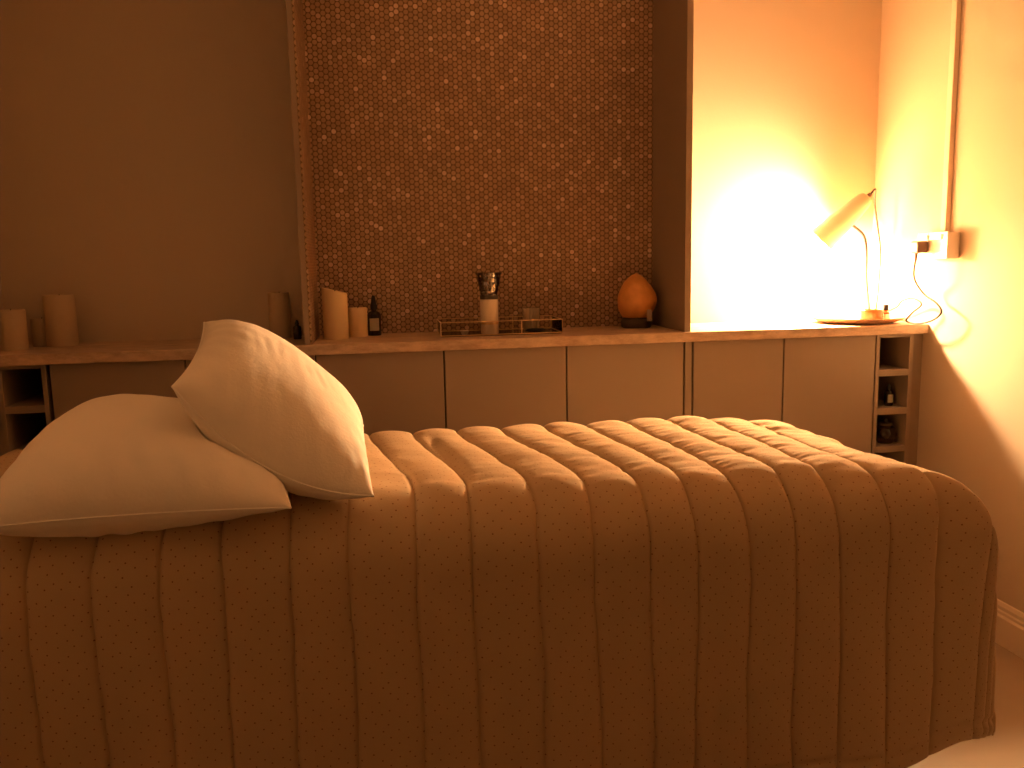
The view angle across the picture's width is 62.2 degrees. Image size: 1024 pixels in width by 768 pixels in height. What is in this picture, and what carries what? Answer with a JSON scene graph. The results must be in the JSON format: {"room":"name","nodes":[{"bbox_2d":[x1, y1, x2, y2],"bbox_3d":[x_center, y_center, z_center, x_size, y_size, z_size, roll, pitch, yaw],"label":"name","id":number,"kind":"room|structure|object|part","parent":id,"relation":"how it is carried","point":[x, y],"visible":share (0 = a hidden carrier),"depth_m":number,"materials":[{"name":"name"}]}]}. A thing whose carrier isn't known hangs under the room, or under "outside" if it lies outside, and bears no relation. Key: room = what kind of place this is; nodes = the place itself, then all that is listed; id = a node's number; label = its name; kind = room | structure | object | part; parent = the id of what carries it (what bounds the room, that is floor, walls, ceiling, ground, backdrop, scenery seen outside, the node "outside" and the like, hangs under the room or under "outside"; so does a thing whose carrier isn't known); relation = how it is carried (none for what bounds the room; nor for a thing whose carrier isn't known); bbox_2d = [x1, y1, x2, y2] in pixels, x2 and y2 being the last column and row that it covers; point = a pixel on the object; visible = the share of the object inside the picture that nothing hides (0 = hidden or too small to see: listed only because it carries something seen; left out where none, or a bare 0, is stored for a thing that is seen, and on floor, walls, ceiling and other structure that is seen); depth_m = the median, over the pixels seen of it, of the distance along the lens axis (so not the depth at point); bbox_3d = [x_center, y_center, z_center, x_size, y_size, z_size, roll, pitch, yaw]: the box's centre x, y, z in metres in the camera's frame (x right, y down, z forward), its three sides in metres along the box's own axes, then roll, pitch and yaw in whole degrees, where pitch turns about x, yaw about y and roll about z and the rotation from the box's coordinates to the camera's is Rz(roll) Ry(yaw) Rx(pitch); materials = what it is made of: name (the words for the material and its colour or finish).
{"room":"spa","nodes":[
{"label":"spa","id":0,"kind":"room"},
{"bbox_2d":[0,275,3,309],"bbox_3d":[-1.358,-0.168,0.795,0.100,2.420,3.709,-2,8,-8],"label":"wall","id":1,"kind":"structure","parent":0,"point":[1,294],"depth_m":2.63,"materials":[{"name":"beige paint"}]},
{"bbox_2d":[0,0,881,344],"bbox_3d":[-0.154,-0.496,2.877,3.111,2.420,0.100,-2,8,-8],"label":"wall","id":2,"kind":"structure","parent":0,"point":[147,162],"depth_m":2.70,"materials":[{"name":"beige paint"}]},
{"bbox_2d":[291,0,319,343],"bbox_3d":[-0.625,-0.889,2.524,0.006,1.520,0.320,-2,8,-8],"label":"trim","id":3,"kind":"structure","parent":2,"relation":"attached to","point":[297,6],"depth_m":2.51,"materials":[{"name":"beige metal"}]},
{"bbox_2d":[302,0,652,334],"bbox_3d":[-0.091,-0.936,2.768,1.141,1.520,0.010,-2,8,-8],"label":"mosaic tiles","id":4,"kind":"object","parent":2,"relation":"attached to","point":[451,141],"depth_m":2.79,"materials":[{"name":"brown tile"}]},
{"bbox_2d":[870,0,1023,612],"bbox_3d":[1.618,-0.292,1.232,0.100,2.420,3.709,-2,8,-8],"label":"wall","id":5,"kind":"structure","parent":0,"point":[971,424],"depth_m":2.56,"materials":[{"name":"beige paint"}]},
{"bbox_2d":[917,231,959,258],"bbox_3d":[1.329,-0.433,2.655,0.047,0.083,0.150,-2,8,-8],"label":"wall socket","id":6,"kind":"object","parent":5,"relation":"attached to","point":[945,244],"visible":0.98,"depth_m":2.61,"materials":[{"name":"white plastic"}]},
{"bbox_2d":[888,241,942,324],"bbox_3d":[1.286,-0.328,2.756,0.049,0.265,0.310,-2,8,-8],"label":"power cord","id":7,"kind":"object","parent":6,"relation":"attached to","point":[917,247],"visible":0.95,"depth_m":2.69,"materials":[{"name":"plastic"}]},
{"bbox_2d":[940,0,961,231],"bbox_3d":[1.333,-1.081,2.552,0.016,1.228,0.025,-2,8,-8],"label":"cable conduit","id":8,"kind":"object","parent":5,"relation":"attached to","point":[956,4],"visible":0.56,"depth_m":2.58,"materials":[{"name":"plastic"}]},
{"bbox_2d":[995,599,1023,659],"bbox_3d":[1.608,0.869,1.230,0.018,0.122,3.384,-2,8,-8],"label":"baseboard","id":9,"kind":"structure","parent":5,"relation":"attached to","point":[1010,621],"depth_m":2.42,"materials":[{"name":"wood"}]},
{"bbox_2d":[908,642,1023,767],"bbox_3d":[0.156,1.016,1.195,3.111,0.100,3.909,-2,8,-8],"label":"floor","id":10,"kind":"structure","parent":0,"point":[1005,748],"depth_m":1.99,"materials":[{"name":"beige plastic"}]},
{"bbox_2d":[0,412,4,455],"bbox_3d":[-1.478,0.379,2.437,0.094,0.869,0.018,-2,8,-8],"label":"strip","id":11,"kind":"object","parent":10,"relation":"on","point":[2,449],"visible":0.02,"depth_m":2.40,"materials":[{"name":"beige paint"}]},
{"bbox_2d":[0,365,54,453],"bbox_3d":[-1.387,0.356,2.587,0.129,0.869,0.316,-2,8,-8],"label":"rack","id":12,"kind":"object","parent":10,"relation":"on","point":[26,399],"visible":0.14,"depth_m":2.43,"materials":[{"name":"beige paint"}]},
{"bbox_3d":[-1.395,-0.068,2.521,0.104,0.010,0.306,-2,8,-8],"label":"rail","id":13,"kind":"part","parent":12,"relation":"part of","materials":[{"name":"beige paint"}]},
{"bbox_2d":[14,441,30,449],"bbox_3d":[-1.390,0.177,2.557,0.104,0.020,0.306,-2,8,-8],"label":"shelf","id":14,"kind":"object","parent":12,"relation":"attached to","point":[19,444],"depth_m":2.46,"materials":[{"name":"beige paint"}]},
{"bbox_2d":[5,393,44,413],"bbox_3d":[-1.392,0.051,2.538,0.104,0.020,0.306,-2,8,-8],"label":"shelf","id":15,"kind":"object","parent":12,"relation":"attached to","point":[26,402],"depth_m":2.41,"materials":[{"name":"beige paint"}]},
{"bbox_3d":[-1.329,0.353,2.596,0.012,0.869,0.316,-2,8,-8],"label":"panel","id":16,"kind":"part","parent":12,"relation":"part of","materials":[{"name":"beige paint"}]},
{"bbox_2d":[49,355,315,418],"bbox_3d":[-0.953,0.337,2.655,0.732,0.869,0.324,-2,8,-8],"label":"base cabinet","id":17,"kind":"object","parent":10,"relation":"on","point":[73,385],"visible":0.21,"depth_m":2.41,"materials":[{"name":"beige paint"}]},
{"bbox_3d":[-1.112,0.315,2.471,0.362,0.764,0.018,-2,8,-8],"label":"door","id":18,"kind":"part","parent":17,"relation":"part of","materials":[{"name":"beige paint"}]},
{"bbox_3d":[-0.751,0.300,2.525,0.362,0.764,0.018,-2,8,-8],"label":"door","id":19,"kind":"part","parent":17,"relation":"part of","materials":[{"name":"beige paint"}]},
{"bbox_2d":[316,342,691,435],"bbox_3d":[-0.022,0.298,2.792,1.152,0.869,0.324,-2,8,-8],"label":"base cabinet","id":20,"kind":"object","parent":10,"relation":"on","point":[411,392],"depth_m":2.59,"materials":[{"name":"beige paint"}]},
{"bbox_3d":[-0.384,0.285,2.578,0.372,0.764,0.018,-2,8,-8],"label":"door","id":21,"kind":"part","parent":20,"relation":"part of","materials":[{"name":"beige paint"}]},
{"bbox_2d":[0,319,928,366],"bbox_3d":[-0.115,-0.143,2.707,2.911,0.031,0.344,-2,8,-8],"label":"countertop","id":22,"kind":"structure","parent":20,"relation":"on","point":[156,350],"depth_m":2.58,"materials":[{"name":"wood"}]},
{"bbox_2d":[0,309,28,350],"bbox_3d":[-1.467,-0.160,2.491,0.080,0.120,0.080,-2,8,-8],"label":"pillar candle","id":23,"kind":"object","parent":22,"relation":"on","point":[13,322],"visible":1,"depth_m":2.46,"materials":[{"name":"beige wax"}]},
{"bbox_2d":[30,317,46,346],"bbox_3d":[-1.442,-0.161,2.607,0.060,0.087,0.060,-2,8,-8],"label":"pillar candle","id":24,"kind":"object","parent":22,"relation":"on","point":[38,334],"visible":0.69,"depth_m":2.58,"materials":[{"name":"beige wax"}]},
{"bbox_2d":[42,294,78,346],"bbox_3d":[-1.374,-0.195,2.587,0.088,0.157,0.088,-2,8,-8],"label":"pillar candle","id":25,"kind":"object","parent":22,"relation":"on","point":[60,317],"visible":1,"depth_m":2.55,"materials":[{"name":"beige wax"}]},
{"bbox_2d":[268,292,291,338],"bbox_3d":[-0.740,-0.220,2.706,0.066,0.147,0.066,-2,8,-8],"label":"pillar candle","id":26,"kind":"object","parent":22,"relation":"on","point":[278,302],"visible":0.94,"depth_m":2.68,"materials":[{"name":"beige wax"}]},
{"bbox_2d":[293,320,301,338],"bbox_3d":[-0.673,-0.171,2.662,0.026,0.060,0.026,-2,8,-8],"label":"bottle","id":27,"kind":"object","parent":22,"relation":"on","point":[297,332],"visible":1,"depth_m":2.65,"materials":[{"name":"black glass"}]},
{"bbox_2d":[286,0,309,344],"bbox_3d":[-0.636,-0.890,2.527,0.015,1.520,0.332,-2,8,-8],"label":"panel","id":28,"kind":"object","parent":22,"relation":"on","point":[288,2],"visible":0.49,"depth_m":2.40,"materials":[{"name":"beige paint"}]},
{"bbox_2d":[321,288,348,339],"bbox_3d":[-0.547,-0.219,2.633,0.077,0.160,0.077,-2,8,-8],"label":"pillar candle","id":29,"kind":"object","parent":22,"relation":"on","point":[334,302],"visible":1,"depth_m":2.60,"materials":[{"name":"beige wax"}]},
{"bbox_2d":[348,307,367,336],"bbox_3d":[-0.492,-0.199,2.711,0.062,0.094,0.062,-2,8,-8],"label":"pillar candle","id":30,"kind":"object","parent":22,"relation":"on","point":[357,316],"visible":0.96,"depth_m":2.69,"materials":[{"name":"beige wax"}]},
{"bbox_2d":[367,296,381,335],"bbox_3d":[-0.444,-0.220,2.735,0.043,0.128,0.044,-2,8,-8],"label":"dropper bottle","id":31,"kind":"object","parent":22,"relation":"on","point":[373,317],"visible":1,"depth_m":2.72,"materials":[{"name":"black glass"}]},
{"bbox_2d":[436,315,562,336],"bbox_3d":[-0.044,-0.188,2.732,0.385,0.046,0.188,-2,8,-8],"label":"display tray","id":32,"kind":"object","parent":22,"relation":"on","point":[556,323],"visible":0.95,"depth_m":2.71,"materials":[{"name":"gold metal"}]},
{"bbox_3d":[-0.233,-0.180,2.705,0.001,0.039,0.181,-2,8,-8],"label":"glass pane","id":33,"kind":"part","parent":32,"relation":"part of","materials":[{"name":"clear glass"}]},
{"bbox_2d":[460,330,468,334],"bbox_3d":[-0.149,-0.163,2.671,0.029,0.012,0.029,-2,8,-8],"label":"dish","id":34,"kind":"object","parent":32,"relation":"on","point":[463,332],"visible":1,"depth_m":2.66,"materials":[{"name":"ceramic"}]},
{"bbox_2d":[475,272,501,333],"bbox_3d":[-0.072,-0.254,2.670,0.086,0.191,0.082,-2,8,-8],"label":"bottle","id":35,"kind":"object","parent":32,"relation":"on","point":[488,303],"visible":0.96,"depth_m":2.65,"materials":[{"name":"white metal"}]},
{"bbox_3d":[-0.073,-0.307,2.663,0.086,0.083,0.082,-2,8,-8],"label":"glass","id":36,"kind":"part","parent":35,"relation":"part of","materials":[{"name":"clear glass"}]},
{"bbox_3d":[-0.043,-0.166,2.736,0.380,0.003,0.183,-2,8,-8],"label":"plate","id":37,"kind":"part","parent":32,"relation":"part of","materials":[{"name":"glass"}]},
{"bbox_2d":[522,307,539,329],"bbox_3d":[0.063,-0.213,2.784,0.058,0.072,0.058,-2,8,-8],"label":"glass","id":38,"kind":"object","parent":32,"relation":"on","point":[530,313],"visible":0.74,"depth_m":2.76,"materials":[{"name":"clear glass"}]},
{"bbox_2d":[525,328,544,331],"bbox_3d":[0.075,-0.173,2.712,0.068,0.012,0.036,-2,8,-8],"label":"pebble","id":39,"kind":"object","parent":32,"relation":"on","point":[530,329],"visible":1,"depth_m":2.70,"materials":[{"name":"black stone"}]},
{"bbox_3d":[0.145,-0.196,2.760,0.001,0.039,0.181,-2,8,-8],"label":"glass pane","id":40,"kind":"part","parent":32,"relation":"part of","materials":[{"name":"clear glass"}]},
{"bbox_2d":[617,273,656,327],"bbox_3d":[0.417,-0.280,2.837,0.134,0.181,0.132,-2,8,-8],"label":"salt lamp","id":41,"kind":"object","parent":22,"relation":"on","point":[637,299],"visible":1,"depth_m":2.79,"materials":[{"name":"stone"}]},
{"bbox_2d":[652,0,693,331],"bbox_3d":[0.506,-0.937,2.695,0.020,1.520,0.332,-2,8,-8],"label":"panel","id":42,"kind":"object","parent":22,"relation":"on","point":[673,20],"visible":0.84,"depth_m":2.68,"materials":[{"name":"beige paint"}]},
{"bbox_2d":[810,313,905,323],"bbox_3d":[1.166,-0.219,2.869,0.300,0.021,0.300,-2,8,-8],"label":"wooden plate","id":43,"kind":"object","parent":22,"relation":"on","point":[838,318],"visible":0.89,"depth_m":2.80,"materials":[{"name":"brown wood"}]},
{"bbox_2d":[809,188,881,317],"bbox_3d":[1.149,-0.445,2.922,0.243,0.435,0.108,1,9,15],"label":"desk lamp","id":44,"kind":"object","parent":43,"relation":"on","point":[831,230],"visible":0.84,"depth_m":2.89,"materials":[{"name":"white metal"}]},
{"bbox_3d":[1.066,-0.494,2.945,0.060,0.070,0.060,25,32,-32],"label":"bulb","id":45,"kind":"part","parent":44,"relation":"part of","materials":[{"name":"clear glass"}]},
{"bbox_3d":[1.134,-0.565,2.895,0.096,0.203,0.096,25,32,-32],"label":"lamp shade","id":46,"kind":"part","parent":44,"relation":"part of","materials":[{"name":"metal"}]},
{"bbox_3d":[1.196,-0.393,2.924,0.076,0.312,0.057,0,8,9],"label":"arm","id":47,"kind":"part","parent":44,"relation":"part of","materials":[{"name":"gold metal"}]},
{"bbox_2d":[860,309,883,318],"bbox_3d":[1.184,-0.226,2.795,0.072,0.038,0.072,-2,8,-8],"label":"candle tin","id":48,"kind":"object","parent":43,"relation":"on","point":[864,313],"visible":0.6,"depth_m":2.77,"materials":[{"name":"gold metal"}]},
{"bbox_2d":[883,304,889,318],"bbox_3d":[1.236,-0.237,2.811,0.028,0.052,0.028,-2,8,-8],"label":"vial","id":49,"kind":"object","parent":43,"relation":"on","point":[885,306],"visible":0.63,"depth_m":2.80,"materials":[{"name":"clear glass"}]},
{"bbox_3d":[-0.013,0.269,2.633,0.371,0.764,0.018,-2,8,-8],"label":"door","id":50,"kind":"part","parent":20,"relation":"part of","materials":[{"name":"beige paint"}]},
{"bbox_3d":[0.358,0.254,2.687,0.371,0.764,0.018,-2,8,-8],"label":"door","id":51,"kind":"part","parent":20,"relation":"part of","materials":[{"name":"beige paint"}]},
{"bbox_3d":[0.557,0.246,2.723,0.022,0.769,0.030,-2,8,-8],"label":"filler strip","id":52,"kind":"part","parent":20,"relation":"part of","materials":[{"name":"beige wood"}]},
{"bbox_2d":[691,335,875,452],"bbox_3d":[0.857,0.261,2.921,0.618,0.869,0.324,-2,8,-8],"label":"base cabinet","id":53,"kind":"object","parent":10,"relation":"on","point":[823,386],"visible":0.24,"depth_m":2.72,"materials":[{"name":"beige paint"}]},
{"bbox_3d":[0.722,0.238,2.741,0.297,0.764,0.018,-2,8,-8],"label":"door","id":54,"kind":"part","parent":53,"relation":"part of","materials":[{"name":"beige paint"}]},
{"bbox_3d":[1.028,0.226,2.786,0.312,0.764,0.018,-2,8,-8],"label":"door","id":55,"kind":"part","parent":53,"relation":"part of","materials":[{"name":"beige paint"}]},
{"bbox_2d":[871,334,913,463],"bbox_3d":[1.228,0.246,2.971,0.129,0.869,0.316,-2,8,-8],"label":"rack","id":56,"kind":"object","parent":10,"relation":"on","point":[893,353],"visible":0.26,"depth_m":2.81,"materials":[{"name":"beige paint"}]},
{"bbox_3d":[1.171,0.249,2.963,0.012,0.869,0.316,-2,8,-8],"label":"panel","id":57,"kind":"part","parent":56,"relation":"part of","materials":[{"name":"beige paint"}]},
{"bbox_2d":[876,419,896,443],"bbox_3d":[1.254,0.157,2.855,0.072,0.081,0.072,-2,8,-8],"label":"storage jar","id":58,"kind":"object","parent":56,"relation":"on","point":[886,433],"visible":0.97,"depth_m":2.83,"materials":[{"name":"orange glass"}]},
{"bbox_3d":[1.254,0.127,2.850,0.044,0.021,0.044,-2,8,-8],"label":"lid","id":59,"kind":"part","parent":58,"relation":"part of","materials":[{"name":"brown wood"}]},
{"bbox_2d":[884,384,892,405],"bbox_3d":[1.259,0.035,2.838,0.028,0.072,0.028,-2,8,-8],"label":"bottle","id":60,"kind":"object","parent":56,"relation":"on","point":[888,394],"visible":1,"depth_m":2.83,"materials":[{"name":"orange glass"}]},
{"bbox_2d":[876,441,904,452],"bbox_3d":[1.228,0.194,2.959,0.104,0.020,0.306,-2,8,-8],"label":"shelf","id":61,"kind":"object","parent":56,"relation":"attached to","point":[897,446],"depth_m":2.81,"materials":[{"name":"beige paint"}]},
{"bbox_2d":[877,400,906,414],"bbox_3d":[1.226,0.068,2.941,0.104,0.020,0.306,-2,8,-8],"label":"shelf","id":62,"kind":"object","parent":56,"relation":"attached to","point":[899,407],"depth_m":2.80,"materials":[{"name":"beige paint"}]},
{"bbox_2d":[879,363,907,375],"bbox_3d":[1.223,-0.058,2.922,0.104,0.020,0.306,-2,8,-8],"label":"shelf","id":63,"kind":"object","parent":56,"relation":"attached to","point":[885,369],"depth_m":2.78,"materials":[{"name":"beige paint"}]},
{"bbox_3d":[1.220,-0.178,2.905,0.104,0.010,0.306,-2,8,-8],"label":"rail","id":64,"kind":"part","parent":56,"relation":"part of","materials":[{"name":"beige paint"}]},
{"bbox_2d":[907,334,922,465],"bbox_3d":[1.334,0.262,2.850,0.039,0.869,0.018,-2,8,-8],"label":"strip","id":65,"kind":"object","parent":10,"relation":"on","point":[918,338],"visible":0.21,"depth_m":2.81,"materials":[{"name":"beige paint"}]},
{"bbox_3d":[-0.181,0.536,1.836,1.700,0.680,0.595,-2,8,-8],"label":"massage table","id":66,"kind":"object","parent":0,"visible":0},
{"bbox_2d":[0,416,998,767],"bbox_3d":[-0.141,0.434,1.822,2.102,0.599,0.780,-2,8,-8],"label":"quilt","id":67,"kind":"object","parent":66,"relation":"on","point":[679,591],"visible":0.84,"depth_m":1.49,"materials":[{"name":"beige fabric"}]},
{"bbox_2d":[0,394,291,536],"bbox_3d":[-0.639,0.122,1.552,0.483,0.198,0.551,-3,8,-11],"label":"pillow","id":68,"kind":"object","parent":67,"relation":"on","point":[119,464],"visible":0.8,"depth_m":1.34,"materials":[{"name":"white fabric"}]},
{"bbox_2d":[171,319,373,499],"bbox_3d":[-0.438,0.031,1.591,0.346,0.290,0.485,-2,8,-8],"label":"pillow","id":69,"kind":"object","parent":67,"relation":"on","point":[252,393],"visible":0.98,"depth_m":1.44,"materials":[{"name":"white fabric"}]}
]}

